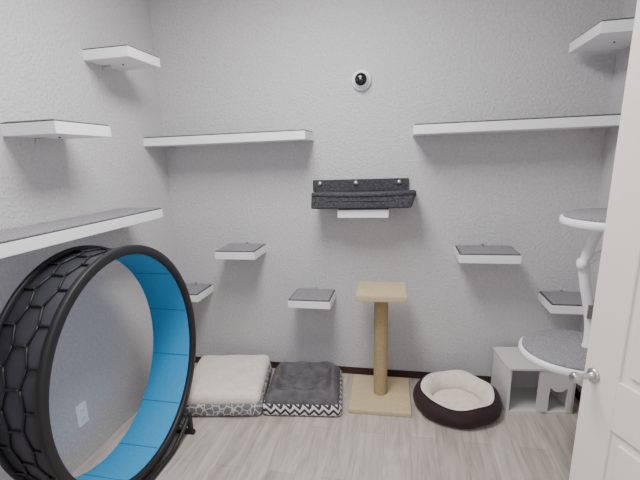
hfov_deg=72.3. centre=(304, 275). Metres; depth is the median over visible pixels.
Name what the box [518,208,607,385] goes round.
cat tree
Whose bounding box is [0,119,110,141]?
wall shelf
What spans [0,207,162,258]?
wall shelf
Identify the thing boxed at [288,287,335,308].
wall shelf
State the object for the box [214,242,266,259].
wall shelf
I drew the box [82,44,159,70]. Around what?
wall shelf
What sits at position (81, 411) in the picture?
electrical outlet
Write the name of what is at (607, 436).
door
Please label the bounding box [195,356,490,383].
baseboard
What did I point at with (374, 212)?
wall shelf
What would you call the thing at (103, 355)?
wall
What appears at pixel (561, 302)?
wall shelf
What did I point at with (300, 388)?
bed
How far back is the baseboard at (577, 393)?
2.64 m
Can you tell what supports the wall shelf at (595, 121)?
attached to the wall at (227, 66)
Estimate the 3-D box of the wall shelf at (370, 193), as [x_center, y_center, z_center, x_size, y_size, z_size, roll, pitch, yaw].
[0.338,-0.485,2.595,0.626,0.156,0.250,1,15,12]
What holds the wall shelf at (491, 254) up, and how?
attached to the wall at (227, 66)
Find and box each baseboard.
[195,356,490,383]
[575,388,580,401]
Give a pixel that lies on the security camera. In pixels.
(361, 79)
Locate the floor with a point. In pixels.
(346, 446)
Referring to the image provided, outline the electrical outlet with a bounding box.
[75,400,88,427]
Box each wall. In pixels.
[0,0,178,479]
[149,0,623,375]
[576,0,636,392]
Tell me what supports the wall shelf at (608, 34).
attached to the wall at (629, 6)
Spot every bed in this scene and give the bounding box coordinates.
[183,355,271,415]
[263,361,341,415]
[413,370,501,428]
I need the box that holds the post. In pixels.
[348,281,411,417]
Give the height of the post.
0.706 m
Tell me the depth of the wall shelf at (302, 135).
2.57 m
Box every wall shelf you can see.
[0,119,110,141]
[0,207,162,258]
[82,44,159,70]
[143,129,313,149]
[185,282,212,301]
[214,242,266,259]
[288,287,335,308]
[311,178,415,208]
[338,208,389,217]
[413,113,620,138]
[454,243,521,263]
[538,290,593,314]
[569,17,634,52]
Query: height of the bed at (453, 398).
0.145 m
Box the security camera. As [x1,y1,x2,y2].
[352,70,370,90]
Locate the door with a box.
[569,0,639,479]
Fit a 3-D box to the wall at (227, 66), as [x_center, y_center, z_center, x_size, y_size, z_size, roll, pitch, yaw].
[0.368,-0.565,2.752,2.813,2.560,0.100,1,15,12]
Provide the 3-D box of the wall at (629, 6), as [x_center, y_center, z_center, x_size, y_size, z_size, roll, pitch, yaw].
[1.413,-0.198,1.226,0.100,2.560,2.520,1,15,12]
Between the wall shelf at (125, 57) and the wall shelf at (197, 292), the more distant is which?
the wall shelf at (197, 292)
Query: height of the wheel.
1.120 m
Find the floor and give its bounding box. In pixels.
[71,363,579,479]
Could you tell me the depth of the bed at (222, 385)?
2.63 m
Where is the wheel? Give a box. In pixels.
[0,245,195,479]

